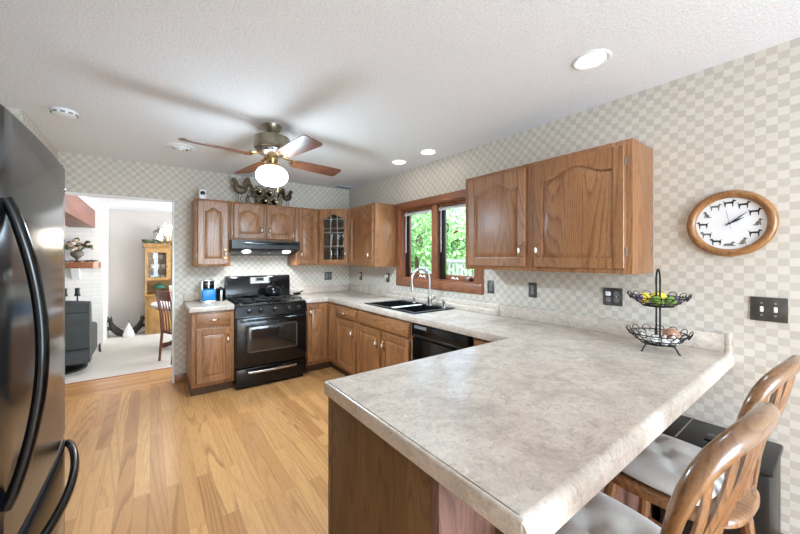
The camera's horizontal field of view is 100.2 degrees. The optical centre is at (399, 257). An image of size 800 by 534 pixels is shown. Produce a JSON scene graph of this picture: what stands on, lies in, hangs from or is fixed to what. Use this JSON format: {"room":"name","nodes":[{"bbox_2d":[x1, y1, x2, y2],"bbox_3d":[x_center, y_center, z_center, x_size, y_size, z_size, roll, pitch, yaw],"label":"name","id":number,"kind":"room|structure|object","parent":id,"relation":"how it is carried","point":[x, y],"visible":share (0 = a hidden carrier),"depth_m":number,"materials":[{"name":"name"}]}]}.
{"room":"kitchen","nodes":[
{"label":"kitchen","id":0,"kind":"room"},
{"bbox_2d":[5,107,57,159],"bbox_3d":[-1.228,0.191,0.036,0.514,2.430,7.527,0,0,-37],"label":"wall","id":1,"kind":"structure","parent":0,"point":[19,114],"depth_m":2.51,"materials":[{"name":"paint"}]},
{"bbox_2d":[65,201,108,345],"bbox_3d":[-6.498,0.291,6.037,1.810,2.630,1.050,0,0,-37],"label":"wall","id":2,"kind":"structure","parent":0,"point":[93,283],"depth_m":6.10,"materials":[{"name":"white paint"}]},
{"bbox_2d":[65,262,100,279],"bbox_3d":[-6.041,0.231,5.566,1.580,0.310,0.249,0,0,-37],"label":"mantel shelf","id":3,"kind":"object","parent":2,"relation":"attached to","point":[75,267],"visible":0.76,"depth_m":5.84,"materials":[{"name":"brown wood"}]},
{"bbox_2d":[65,238,95,261],"bbox_3d":[-5.624,-0.140,5.840,0.482,0.432,0.267,0,0,-37],"label":"flower vase","id":4,"kind":"object","parent":3,"relation":"on","point":[76,253],"visible":0.95,"depth_m":5.82,"materials":[{"name":"ceramic"}]},
{"bbox_2d":[65,260,97,261],"bbox_3d":[-5.617,0.053,5.796,0.583,0.048,0.114,0,0,-37],"label":"garland","id":5,"kind":"object","parent":3,"relation":"on","point":[65,260],"visible":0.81,"depth_m":5.84},
{"bbox_2d":[65,331,171,383],"bbox_3d":[-4.313,1.631,5.859,5.300,0.050,4.150,0,0,-37],"label":"floor","id":6,"kind":"structure","parent":0,"point":[119,355],"depth_m":5.40,"materials":[{"name":"carpet"}]},
{"bbox_2d":[65,288,79,300],"bbox_3d":[-5.437,1.050,5.425,0.319,1.112,0.268,0,0,1],"label":"candelabra","id":7,"kind":"object","parent":6,"relation":"on","point":[77,290],"visible":0.24,"depth_m":5.49,"materials":[{"name":"black metal"}]},
{"bbox_2d":[65,301,100,374],"bbox_3d":[-4.855,1.091,4.740,0.952,1.030,0.935,0,0,-37],"label":"recliner","id":8,"kind":"object","parent":6,"relation":"on","point":[80,331],"visible":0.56,"depth_m":4.58,"materials":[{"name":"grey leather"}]},
{"bbox_2d":[107,316,123,335],"bbox_3d":[-5.784,1.402,6.814,0.365,0.453,0.133,0,0,-37],"label":"figurine","id":9,"kind":"object","parent":6,"relation":"on","point":[112,327],"visible":0.8,"depth_m":6.76,"materials":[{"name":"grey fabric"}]},
{"bbox_2d":[65,367,171,384],"bbox_3d":[-3.070,1.504,4.194,5.100,0.204,0.035,0,0,-37],"label":"step","id":10,"kind":"structure","parent":6,"relation":"on","point":[167,367],"depth_m":3.96,"materials":[{"name":"brown wood"}]},
{"bbox_2d":[122,320,134,337],"bbox_3d":[-5.546,1.431,6.842,0.200,0.351,0.200,0,0,-37],"label":"gnome figurine","id":11,"kind":"object","parent":6,"relation":"on","point":[128,332],"visible":1,"depth_m":6.80,"materials":[{"name":"ceramic"}]},
{"bbox_2d":[132,315,144,332],"bbox_3d":[-5.554,1.412,7.073,0.347,0.430,0.126,0,0,-37],"label":"figurine","id":12,"kind":"object","parent":6,"relation":"on","point":[136,328],"visible":0.79,"depth_m":7.07,"materials":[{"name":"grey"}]},
{"bbox_2d":[143,243,171,334],"bbox_3d":[-4.963,0.651,7.466,1.230,1.910,0.476,0,0,-37],"label":"hutch","id":13,"kind":"object","parent":6,"relation":"on","point":[152,319],"visible":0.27,"depth_m":7.18,"materials":[{"name":"brown wood"}]},
{"bbox_2d":[142,239,169,242],"bbox_3d":[-4.988,-0.356,7.332,1.075,0.097,0.100,0,0,-37],"label":"garland","id":14,"kind":"object","parent":13,"relation":"on","point":[143,240],"visible":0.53,"depth_m":7.11,"materials":[{"name":"green plant"}]},
{"bbox_2d":[152,226,163,243],"bbox_3d":[-5.263,-0.500,7.290,0.210,0.391,0.210,0,0,-37],"label":"lantern","id":15,"kind":"object","parent":13,"relation":"on","point":[157,230],"visible":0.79,"depth_m":7.23,"materials":[{"name":"metal"}]},
{"bbox_2d":[144,293,171,296],"bbox_3d":[-4.965,0.786,7.468,1.190,0.040,0.470,0,0,-37],"label":"countertop","id":16,"kind":"structure","parent":13,"relation":"on","point":[148,294],"depth_m":7.01,"materials":[{"name":"brown wood"}]},
{"bbox_2d":[152,283,166,290],"bbox_3d":[-5.229,0.658,7.278,0.270,0.215,0.268,0,0,-37],"label":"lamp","id":17,"kind":"object","parent":13,"relation":"on","point":[159,286],"visible":0.83,"depth_m":7.22,"materials":[{"name":"green glass"}]},
{"bbox_2d":[150,301,171,346],"bbox_3d":[-3.779,1.197,6.164,1.310,0.806,1.310,0,0,-37],"label":"pedestal table","id":18,"kind":"object","parent":6,"relation":"on","point":[154,304],"visible":0.09,"depth_m":5.83,"materials":[{"name":"white paint"}]},
{"bbox_2d":[155,290,171,364],"bbox_3d":[-3.501,1.057,5.306,0.414,1.102,0.507,0,0,29],"label":"dining chair","id":19,"kind":"object","parent":6,"relation":"on","point":[162,296],"visible":0.6,"depth_m":5.16,"materials":[{"name":"brown wood"}]},
{"bbox_2d":[109,209,171,327],"bbox_3d":[-5.524,0.291,7.482,5.300,2.630,0.100,0,0,-37],"label":"wall","id":20,"kind":"structure","parent":0,"point":[127,228],"depth_m":7.20,"materials":[{"name":"beige paint"}]},
{"bbox_2d":[109,327,144,334],"bbox_3d":[-4.764,1.551,7.977,3.290,0.110,0.016,0,0,-37],"label":"baseboard","id":21,"kind":"structure","parent":20,"relation":"attached to","point":[142,328],"depth_m":7.14,"materials":[{"name":"white paint"}]},
{"bbox_2d":[58,151,348,374],"bbox_3d":[-2.183,0.191,4.095,3.713,2.430,0.120,0,0,-37],"label":"wall","id":22,"kind":"structure","parent":0,"point":[90,174],"depth_m":3.83,"materials":[{"name":"paper"}]},
{"bbox_2d":[65,192,173,382],"bbox_3d":[-2.939,0.382,3.530,0.919,2.048,0.128,0,0,-37],"label":"trim","id":23,"kind":"structure","parent":22,"relation":"attached to","point":[66,193],"depth_m":3.75,"materials":[{"name":"white paint"}]},
{"bbox_2d":[174,373,185,382],"bbox_3d":[-2.484,1.359,3.785,0.111,0.095,0.016,0,0,-37],"label":"baseboard","id":24,"kind":"structure","parent":22,"relation":"attached to","point":[178,378],"depth_m":3.78,"materials":[{"name":"brown wood"}]},
{"bbox_2d":[184,292,198,300],"bbox_3d":[-2.292,0.445,3.924,0.410,0.094,0.019,0,0,-37],"label":"backsplash","id":25,"kind":"structure","parent":22,"relation":"attached to","point":[193,296],"depth_m":3.84,"materials":[{"name":"stone"}]},
{"bbox_2d":[192,198,229,266],"bbox_3d":[-2.147,-0.276,3.810,0.348,0.740,0.376,0,0,-37],"label":"upper cabinet","id":26,"kind":"object","parent":22,"relation":"attached to","point":[210,218],"visible":1,"depth_m":3.69,"materials":[{"name":"brown wood"}]},
{"bbox_2d":[199,189,205,198],"bbox_3d":[-2.211,-0.705,3.746,0.068,0.118,0.066,0,0,-37],"label":"security camera","id":27,"kind":"object","parent":26,"relation":"on","point":[202,193],"visible":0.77,"depth_m":3.72,"materials":[{"name":"white plastic"}]},
{"bbox_2d":[230,201,294,241],"bbox_3d":[-1.707,-0.423,4.138,0.746,0.445,0.376,0,0,-37],"label":"upper cabinet","id":28,"kind":"object","parent":22,"relation":"attached to","point":[248,221],"visible":0.95,"depth_m":3.99,"materials":[{"name":"brown wood"}]},
{"bbox_2d":[230,177,253,201],"bbox_3d":[-1.893,-0.810,4.024,0.267,0.328,0.099,0,0,-37],"label":"rooster figurine","id":29,"kind":"object","parent":28,"relation":"on","point":[239,189],"visible":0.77,"depth_m":4.00,"materials":[{"name":"brown metal"}]},
{"bbox_2d":[245,183,281,205],"bbox_3d":[-1.707,-0.769,4.175,0.414,0.254,0.155,0,0,-37],"label":"wine rack","id":30,"kind":"object","parent":28,"relation":"on","point":[262,195],"visible":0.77,"depth_m":4.14,"materials":[{"name":"brown metal"}]},
{"bbox_2d":[254,190,261,196],"bbox_3d":[-1.756,-0.802,4.134,0.073,0.074,0.288,0,0,-37],"label":"wine bottle","id":31,"kind":"object","parent":30,"relation":"in","point":[258,192],"visible":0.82,"depth_m":4.07,"materials":[{"name":"black glass"}]},
{"bbox_2d":[258,199,267,203],"bbox_3d":[-1.705,-0.696,4.172,0.073,0.074,0.288,0,0,-37],"label":"wine bottle","id":32,"kind":"object","parent":30,"relation":"in","point":[263,201],"visible":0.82,"depth_m":4.11,"materials":[{"name":"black glass"}]},
{"bbox_2d":[264,191,272,197],"bbox_3d":[-1.655,-0.802,4.210,0.073,0.074,0.288,0,0,-37],"label":"wine bottle","id":33,"kind":"object","parent":30,"relation":"in","point":[269,193],"visible":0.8,"depth_m":4.15,"materials":[{"name":"black glass"}]},
{"bbox_2d":[268,200,277,204],"bbox_3d":[-1.605,-0.696,4.247,0.073,0.074,0.288,0,0,-37],"label":"wine bottle","id":34,"kind":"object","parent":30,"relation":"in","point":[274,202],"visible":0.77,"depth_m":4.19,"materials":[{"name":"black glass"}]},
{"bbox_2d":[229,240,299,255],"bbox_3d":[-1.680,-0.115,4.092,0.760,0.170,0.482,0,0,-37],"label":"range hood","id":35,"kind":"object","parent":28,"relation":"attached to","point":[236,247],"visible":1,"depth_m":3.93,"materials":[{"name":"black metal"}]},
{"bbox_2d":[277,188,292,205],"bbox_3d":[-1.481,-0.772,4.332,0.204,0.251,0.076,0,0,-37],"label":"rooster figurine","id":36,"kind":"object","parent":28,"relation":"on","point":[288,197],"visible":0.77,"depth_m":4.32,"materials":[{"name":"brown metal"}]},
{"bbox_2d":[287,207,318,264],"bbox_3d":[-1.282,-0.276,4.455,0.310,0.740,0.376,0,0,-37],"label":"upper cabinet","id":37,"kind":"object","parent":22,"relation":"attached to","point":[306,219],"visible":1,"depth_m":4.33,"materials":[{"name":"brown wood"}]},
{"bbox_2d":[324,272,331,279],"bbox_3d":[-1.044,0.261,4.864,0.115,0.115,0.011,0,0,-37],"label":"wall outlet","id":38,"kind":"object","parent":22,"relation":"attached to","point":[327,275],"visible":1,"depth_m":4.86,"materials":[{"name":"grey metal"}]},
{"bbox_2d":[319,209,349,264],"bbox_3d":[-0.833,-0.276,4.635,0.619,0.740,0.626,0,0,-37],"label":"upper cabinet","id":39,"kind":"object","parent":22,"relation":"attached to","point":[334,224],"visible":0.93,"depth_m":4.42,"materials":[{"name":"brown wood"}]},
{"bbox_2d":[324,228,343,231],"bbox_3d":[-0.835,-0.390,4.636,0.575,0.012,0.575,0,0,-37],"label":"shelf","id":40,"kind":"object","parent":39,"relation":"attached to","point":[325,229],"depth_m":4.53,"materials":[{"name":"brown wood"}]},
{"bbox_2d":[324,246,343,248],"bbox_3d":[-0.835,-0.145,4.636,0.575,0.012,0.575,0,0,-37],"label":"shelf","id":41,"kind":"object","parent":39,"relation":"attached to","point":[325,247],"depth_m":4.47,"materials":[{"name":"brown wood"}]},
{"bbox_2d":[63,367,659,533],"bbox_3d":[-0.093,1.436,1.241,3.777,0.060,8.300,0,0,-37],"label":"floor","id":42,"kind":"structure","parent":0,"point":[163,458],"depth_m":2.37,"materials":[{"name":"brown wood"}]},
{"bbox_2d":[0,104,79,533],"bbox_3d":[-1.440,0.508,0.884,0.839,1.795,0.840,0,0,-37],"label":"refrigerator","id":43,"kind":"object","parent":42,"relation":"on","point":[35,497],"visible":1,"depth_m":0.92,"materials":[{"name":"black metal"}]},
{"bbox_2d":[186,309,233,395],"bbox_3d":[-2.087,0.976,3.672,0.385,0.861,0.664,0,0,-37],"label":"base cabinet","id":44,"kind":"object","parent":42,"relation":"on","point":[210,334],"visible":0.95,"depth_m":3.44,"materials":[{"name":"brown wood"}]},
{"bbox_2d":[184,292,233,312],"bbox_3d":[-2.106,0.471,3.674,0.410,0.146,0.643,0,0,-37],"label":"countertop","id":45,"kind":"structure","parent":44,"relation":"on","point":[192,304],"depth_m":3.53,"materials":[{"name":"stone"}]},
{"bbox_2d":[199,279,216,302],"bbox_3d":[-2.143,0.369,3.730,0.150,0.246,0.212,0,0,-37],"label":"coffee maker","id":46,"kind":"object","parent":45,"relation":"on","point":[207,288],"visible":1,"depth_m":3.66,"materials":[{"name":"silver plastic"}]},
{"bbox_2d":[216,287,225,300],"bbox_3d":[-2.067,0.412,3.855,0.108,0.160,0.110,0,0,-37],"label":"canister","id":47,"kind":"object","parent":45,"relation":"on","point":[220,292],"visible":0.91,"depth_m":3.81,"materials":[{"name":"black metal"}]},
{"bbox_2d":[225,274,306,389],"bbox_3d":[-1.594,0.814,3.976,0.760,1.185,0.725,0,0,-37],"label":"gas range","id":48,"kind":"object","parent":42,"relation":"on","point":[270,331],"visible":0.98,"depth_m":3.76,"materials":[{"name":"black metal"}]},
{"bbox_2d":[232,294,257,297],"bbox_3d":[-1.825,0.443,3.934,0.310,0.046,0.213,0,0,-37],"label":"frying pan","id":49,"kind":"object","parent":48,"relation":"on","point":[241,295],"visible":1,"depth_m":3.90,"materials":[{"name":"black metal"}]},
{"bbox_2d":[241,294,257,297],"bbox_3d":[-1.786,0.450,3.967,0.208,0.032,0.208,0,0,-37],"label":"bowl","id":50,"kind":"object","parent":49,"relation":"on","point":[242,295],"depth_m":3.91,"materials":[{"name":"black metal"}]},
{"bbox_2d":[227,293,305,306],"bbox_3d":[-1.598,0.493,3.982,0.760,0.055,0.600,0,0,-37],"label":"cooktop","id":51,"kind":"object","parent":48,"relation":"in","point":[285,299],"depth_m":3.87,"materials":[{"name":"black metal"}]},
{"bbox_2d":[264,280,284,295],"bbox_3d":[-1.576,0.367,4.158,0.218,0.198,0.209,0,0,6],"label":"tea kettle","id":52,"kind":"object","parent":48,"relation":"on","point":[272,290],"visible":1,"depth_m":4.09,"materials":[{"name":"black metal"}]},
{"bbox_2d":[305,301,341,372],"bbox_3d":[-0.895,0.976,4.458,0.927,0.861,0.831,0,0,-37],"label":"base cabinet","id":53,"kind":"object","parent":42,"relation":"on","point":[321,317],"visible":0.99,"depth_m":4.11,"materials":[{"name":"brown wood"}]},
{"bbox_2d":[337,304,357,375],"bbox_3d":[-0.388,0.976,3.998,0.664,0.861,0.510,0,0,-37],"label":"base cabinet","id":54,"kind":"object","parent":42,"relation":"on","point":[347,317],"visible":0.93,"depth_m":3.78,"materials":[{"name":"brown wood"}]},
{"bbox_2d":[358,309,414,373],"bbox_3d":[0.045,0.976,3.413,0.658,0.861,0.945,0,0,-37],"label":"base cabinet","id":55,"kind":"object","parent":42,"relation":"on","point":[383,341],"visible":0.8,"depth_m":3.24,"materials":[{"name":"brown wood"}]},
{"bbox_2d":[412,322,472,360],"bbox_3d":[0.527,0.976,2.765,0.620,0.860,0.642,0,0,-37],"label":"dishwasher","id":56,"kind":"object","parent":42,"relation":"on","point":[428,341],"visible":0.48,"depth_m":2.62,"materials":[{"name":"black plastic"}]},
{"bbox_2d":[473,337,490,345],"bbox_3d":[0.841,0.976,2.378,0.621,0.861,0.325,0,0,-37],"label":"base cabinet","id":57,"kind":"object","parent":42,"relation":"on","point":[476,341],"visible":0.06,"depth_m":2.28,"materials":[{"name":"brown wood"}]},
{"bbox_2d":[328,397,659,533],"bbox_3d":[0.626,0.976,1.628,1.808,0.861,0.637,0,0,-37],"label":"base cabinet","id":58,"kind":"object","parent":42,"relation":"on","point":[373,488],"visible":0.08,"depth_m":1.07,"materials":[{"name":"brown wood"}]},
{"bbox_2d":[290,284,733,533],"bbox_3d":[-0.269,0.475,2.843,1.859,0.166,4.173,0,0,-37],"label":"countertop","id":59,"kind":"structure","parent":58,"relation":"on","point":[525,426],"depth_m":1.19,"materials":[{"name":"laminate"}]},
{"bbox_2d":[364,300,454,313],"bbox_3d":[0.072,0.582,3.399,0.507,0.200,0.840,0,0,-37],"label":"sink","id":60,"kind":"object","parent":59,"relation":"in","point":[406,306],"visible":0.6,"depth_m":3.42,"materials":[{"name":"black"}]},
{"bbox_2d":[410,268,435,305],"bbox_3d":[0.221,0.292,3.341,0.255,0.380,0.110,0,0,-10],"label":"tap","id":61,"kind":"object","parent":59,"relation":"on","point":[429,303],"visible":1,"depth_m":3.36,"materials":[{"name":"silver metal"}]},
{"bbox_2d":[625,268,693,355],"bbox_3d":[1.373,0.274,1.780,0.290,0.436,0.285,0,0,28],"label":"fruit stand","id":62,"kind":"object","parent":59,"relation":"on","point":[688,298],"visible":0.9,"depth_m":1.75,"materials":[{"name":"black metal"}]},
{"bbox_2d":[639,331,647,340],"bbox_3d":[1.313,0.421,1.799,0.049,0.056,0.047,0,0,-26],"label":"garlic bulb","id":63,"kind":"object","parent":62,"relation":"in","point":[642,333],"visible":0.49,"depth_m":1.79,"materials":[{"name":"white food"}]},
{"bbox_2d":[640,293,650,301],"bbox_3d":[1.317,0.216,1.809,0.057,0.056,0.077,0,0,19],"label":"lemon","id":64,"kind":"object","parent":62,"relation":"on","point":[646,294],"visible":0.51,"depth_m":1.78,"materials":[{"name":"yellow food"}]},
{"bbox_2d":[647,332,658,342],"bbox_3d":[1.326,0.421,1.754,0.049,0.056,0.047,0,0,18],"label":"garlic bulb","id":65,"kind":"object","parent":62,"relation":"in","point":[648,339],"visible":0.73,"depth_m":1.75,"materials":[{"name":"white food"}]},
{"bbox_2d":[650,296,662,305],"bbox_3d":[1.339,0.224,1.751,0.050,0.048,0.064,0,0,-15],"label":"lime","id":66,"kind":"object","parent":62,"relation":"in","point":[655,297],"visible":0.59,"depth_m":1.74,"materials":[{"name":"green food"}]},
{"bbox_2d":[650,292,666,301],"bbox_3d":[1.401,0.212,1.816,0.077,0.056,0.057,0,0,17],"label":"lemon","id":67,"kind":"object","parent":62,"relation":"on","point":[663,295],"visible":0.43,"depth_m":1.80,"materials":[{"name":"yellow food"}]},
{"bbox_2d":[627,290,691,307],"bbox_3d":[1.373,0.223,1.780,0.273,0.076,0.278,0,0,-37],"label":"basket","id":68,"kind":"object","parent":62,"relation":"on","point":[688,298],"depth_m":1.73,"materials":[{"name":"black metal"}]},
{"bbox_2d":[625,324,693,346],"bbox_3d":[1.373,0.418,1.780,0.285,0.082,0.290,0,0,-37],"label":"basket","id":69,"kind":"object","parent":62,"relation":"on","point":[632,332],"depth_m":1.74,"materials":[{"name":"black metal"}]},
{"bbox_2d":[659,335,669,345],"bbox_3d":[1.366,0.423,1.732,0.047,0.056,0.047,0,0,-22],"label":"garlic bulb","id":70,"kind":"object","parent":62,"relation":"in","point":[664,336],"visible":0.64,"depth_m":1.72,"materials":[{"name":"white food"}]},
{"bbox_2d":[664,297,676,305],"bbox_3d":[1.394,0.224,1.728,0.064,0.048,0.050,0,0,-17],"label":"lime","id":71,"kind":"object","parent":62,"relation":"in","point":[665,301],"visible":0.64,"depth_m":1.71,"materials":[{"name":"green food"}]},
{"bbox_2d":[662,328,679,337],"bbox_3d":[1.428,0.404,1.765,0.081,0.064,0.073,0,0,-37],"label":"onion","id":72,"kind":"object","parent":62,"relation":"in","point":[668,331],"visible":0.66,"depth_m":1.74,"materials":[{"name":"orange food"}]},
{"bbox_2d":[669,334,679,344],"bbox_3d":[1.406,0.419,1.720,0.050,0.054,0.050,0,0,4],"label":"garlic bulb","id":73,"kind":"object","parent":62,"relation":"in","point":[676,340],"visible":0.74,"depth_m":1.71,"materials":[{"name":"white food"}]},
{"bbox_2d":[603,355,799,533],"bbox_3d":[1.040,0.853,1.200,0.458,1.111,0.527,0,0,-32],"label":"counter stool","id":74,"kind":"object","parent":42,"relation":"on","point":[777,383],"visible":0.44,"depth_m":1.06,"materials":[{"name":"brown wood"}]},
{"bbox_2d":[622,433,724,505],"bbox_3d":[1.004,0.757,1.268,0.400,0.060,0.336,0,0,-31],"label":"seat cushion","id":75,"kind":"object","parent":74,"relation":"on","point":[662,463],"visible":0.33,"depth_m":1.20,"materials":[{"name":"grey fabric"}]},
{"bbox_2d":[660,401,779,533],"bbox_3d":[0.561,0.853,0.852,0.458,1.111,0.527,0,0,-32],"label":"counter stool","id":76,"kind":"object","parent":42,"relation":"on","point":[735,450],"visible":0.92,"depth_m":0.59,"materials":[{"name":"brown wood"}]},
{"bbox_2d":[555,491,660,533],"bbox_3d":[0.525,0.757,0.919,0.400,0.060,0.336,0,0,-31],"label":"seat cushion","id":77,"kind":"object","parent":76,"relation":"on","point":[603,514],"visible":0.34,"depth_m":0.94,"materials":[{"name":"grey fabric"}]},
{"bbox_2d":[660,415,783,533],"bbox_3d":[1.551,1.141,1.632,0.354,0.531,0.396,0,0,-37],"label":"waste bin","id":78,"kind":"object","parent":42,"relation":"on","point":[767,519],"visible":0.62,"depth_m":1.51,"materials":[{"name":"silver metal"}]},
{"bbox_2d":[0,0,799,212],"bbox_3d":[-1.830,-1.064,2.534,5.300,0.080,12.450,0,0,-37],"label":"ceiling","id":79,"kind":"structure","parent":0,"point":[377,83],"depth_m":1.79,"materials":[{"name":"white paint"}]},
{"bbox_2d":[50,107,78,118],"bbox_3d":[-2.340,-1.005,2.334,0.140,0.038,0.140,0,0,-37],"label":"smoke detector","id":80,"kind":"object","parent":79,"relation":"attached to","point":[61,112],"visible":1,"depth_m":2.30,"materials":[{"name":"white plastic"}]},
{"bbox_2d":[65,195,94,227],"bbox_3d":[-4.623,-0.783,4.561,0.350,0.479,3.538,0,0,-37],"label":"ceiling beam","id":81,"kind":"structure","parent":79,"relation":"attached to","point":[79,212],"depth_m":4.95,"materials":[{"name":"brown wood"}]},
{"bbox_2d":[160,223,171,250],"bbox_3d":[-3.708,-0.559,5.468,0.292,0.930,0.292,0,0,36],"label":"chandelier","id":82,"kind":"object","parent":79,"relation":"hanging from","point":[165,226],"visible":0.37,"depth_m":5.42,"materials":[{"name":"gold metal"}]},
{"bbox_2d":[164,143,194,151],"bbox_3d":[-2.030,-1.007,3.090,0.236,0.034,0.236,0,0,-37],"label":"ceiling vent","id":83,"kind":"object","parent":79,"relation":"in","point":[175,146],"visible":1,"depth_m":3.05,"materials":[{"name":"white plastic"}]},
{"bbox_2d":[178,122,340,191],"bbox_3d":[-0.994,-0.768,2.599,0.948,0.512,0.948,0,0,-1],"label":"ceiling fan","id":84,"kind":"object","parent":79,"relation":"hanging from","point":[270,144],"visible":1,"depth_m":2.51,"materials":[{"name":"brown wood"}]},
{"bbox_2d":[333,185,353,189],"bbox_3d":[-0.824,-1.020,4.839,0.280,0.008,0.150,0,0,-37],"label":"ceiling vent","id":85,"kind":"object","parent":79,"relation":"in","point":[335,186],"visible":1,"depth_m":4.83,"materials":[{"name":"white metal"}]},
{"bbox_2d":[391,160,406,164],"bbox_3d":[-0.011,-1.020,3.574,0.176,0.008,0.176,0,0,-37],"label":"recessed light","id":86,"kind":"object","parent":79,"relation":"in","point":[396,162],"visible":1,"depth_m":3.58,"materials":[{"name":"white plastic"}]},
{"bbox_2d":[419,149,436,154],"bbox_3d":[0.271,-1.020,3.236,0.176,0.008,0.176,0,0,-37],"label":"recessed light","id":87,"kind":"object","parent":79,"relation":"in","point":[425,151],"visible":1,"depth_m":3.23,"materials":[{"name":"white plastic"}]},
{"bbox_2d":[572,49,611,69],"bbox_3d":[0.989,-1.020,1.728,0.176,0.008,0.176,0,0,-37],"label":"recessed light","id":88,"kind":"object","parent":79,"relation":"in","point":[591,59],"visible":1,"depth_m":1.72,"materials":[{"name":"white plastic"}]},
{"bbox_2d":[349,37,799,533],"bbox_3d":[1.536,0.191,2.100,0.140,2.430,7.527,0,0,-37],"label":"wall","id":89,"kind":"structure","parent":0,"point":[734,124],"depth_m":1.83,"materials":[{"name":"paper"}]},
{"bbox_2d":[350,202,395,266],"bbox_3d":[-0.370,-0.270,4.217,0.376,0.752,0.613,0,0,-37],"label":"upper cabinet","id":90,"kind":"object","parent":89,"relation":"attached to","point":[373,225],"visible":1,"depth_m":4.01,"materials":[{"name":"brown wood"}]},
{"bbox_2d":[385,273,388,281],"bbox_3d":[-0.168,0.251,4.231,0.040,0.115,0.070,0,0,-37],"label":"wall outlet","id":91,"kind":"object","parent":89,"relation":"attached to","point":[386,274],"visible":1,"depth_m":4.22,"materials":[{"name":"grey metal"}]},
{"bbox_2d":[396,189,483,294],"bbox_3d":[0.406,-0.162,3.585,0.154,0.985,1.320,0,0,-37],"label":"window","id":92,"kind":"structure","parent":89,"relation":"in","point":[440,280],"depth_m":3.54,"materials":[{"name":"brown wood"}]},
{"bbox_2d":[404,206,431,215],"bbox_3d":[0.209,-0.311,3.809,0.048,0.500,0.506,0,0,-37],"label":"window blind","id":93,"kind":"object","parent":92,"relation":"attached to","point":[425,209],"visible":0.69,"depth_m":3.79,"materials":[{"name":"white plastic"}]},
{"bbox_2d":[416,216,422,246],"bbox_3d":[0.222,-0.303,3.822,0.010,0.351,0.119,0,0,-37],"label":"suncatcher","id":94,"kind":"object","parent":92,"relation":"hanging from","point":[419,216],"visible":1,"depth_m":3.82,"materials":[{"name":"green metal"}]},
{"bbox_2d":[438,200,465,210],"bbox_3d":[0.564,-0.311,3.333,0.048,0.500,0.506,0,0,-37],"label":"window blind","id":95,"kind":"object","parent":92,"relation":"attached to","point":[460,205],"visible":0.61,"depth_m":3.37,"materials":[{"name":"white plastic"}]},
{"bbox_2d":[451,240,465,249],"bbox_3d":[0.581,-0.277,3.342,0.010,0.404,0.209,0,0,-37],"label":"suncatcher","id":96,"kind":"object","parent":92,"relation":"hanging from","point":[454,240],"visible":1,"depth_m":3.32,"materials":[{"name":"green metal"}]},
{"bbox_2d":[487,280,493,293],"bbox_3d":[0.801,0.256,2.958,0.011,0.115,0.070,0,0,-37],"label":"wall outlet","id":97,"kind":"object","parent":89,"relation":"attached to","point":[490,283],"visible":1,"depth_m":2.95,"materials":[{"name":"grey metal"}]},
{"bbox_2d":[290,284,730,354],"bbox_3d":[0.101,0.457,3.125,0.929,0.130,4.163,0,0,-37],"label":"backsplash","id":98,"kind":"structure","parent":89,"relation":"attached to","point":[720,342],"depth_m":2.54,"materials":[{"name":"stone"}]},
{"bbox_2d":[529,283,536,297],"bbox_3d":[1.043,0.254,2.634,0.011,0.115,0.070,0,0,-37],"label":"wall outlet","id":99,"kind":"object","parent":89,"relation":"attached to","point":[532,286],"visible":1,"depth_m":2.63,"materials":[{"name":"grey metal"}]},
{"bbox_2d":[466,138,652,273],"bbox_3d":[1.007,-0.281,2.374,0.376,0.742,1.200,0,0,-37],"label":"upper cabinet","id":100,"kind":"object","parent":89,"relation":"attached to","point":[590,210],"visible":1,"depth_m":2.07,"materials":[{"name":"brown wood"}]},
{"bbox_2d":[603,287,622,305],"bbox_3d":[1.379,0.253,2.175,0.022,0.115,0.115,0,0,-37],"label":"wall outlet","id":101,"kind":"object","parent":89,"relation":"attached to","point":[611,296],"visible":1,"depth_m":2.17,"materials":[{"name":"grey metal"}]},
{"bbox_2d":[687,190,779,256],"bbox_3d":[1.703,-0.178,1.731,0.034,0.342,0.342,0,0,-37],"label":"wall clock","id":102,"kind":"object","parent":89,"relation":"attached to","point":[729,223],"visible":1,"depth_m":1.72,"materials":[{"name":"brown wood"}]},
{"bbox_2d":[750,296,787,322],"bbox_3d":[1.790,0.251,1.626,0.020,0.118,0.125,0,0,-37],"label":"light switch","id":103,"kind":"object","parent":89,"relation":"attached to","point":[769,309],"visible":1,"depth_m":1.62,"materials":[{"name":"grey metal"}]},
{"label":"outside","id":104,"kind":"structure","parent":0,"visible":0},
{"bbox_3d":[8.681,2.006,23.955,37.423,0.100,52.000,0,0,-37],"label":"lawn","id":105,"kind":"structure","parent":104,"visible":0},
{"bbox_2d":[411,217,468,274],"bbox_3d":[2.456,-0.744,26.795,6.600,5.400,8.800,0,0,-37],"label":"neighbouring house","id":106,"kind":"structure","parent":105,"relation":"on","point":[421,271],"depth_m":23.08,"materials":[{"name":"white"}]},
{"bbox_2d":[411,207,473,275],"bbox_3d":[0.602,-0.006,10.445,4.386,4.098,4.632,0,0,16],"label":"leafy tree","id":107,"kind":"object","parent":105,"relation":"on","point":[424,253],"visible":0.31,"depth_m":9.35,"materials":[{"name":"green plant"}]},
{"bbox_2d":[411,207,473,274],"bbox_3d":[2.439,-0.371,11.986,5.777,4.661,3.639,0,0,-32],"label":"leafy tree","id":108,"kind":"object","parent":105,"relation":"on","point":[463,217],"visible":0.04,"depth_m":12.41,"materials":[{"name":"green plant"}]},
{"bbox_2d":[446,259,471,275],"bbox_3d":[1.818,0.991,6.256,0.060,1.930,2.650,0,0,-37],"label":"fence","id":109,"kind":"object","parent":105,"relation":"on","point":[461,261],"visible":0.06,"depth_m":7.04,"materials":[{"name":"white wood"}]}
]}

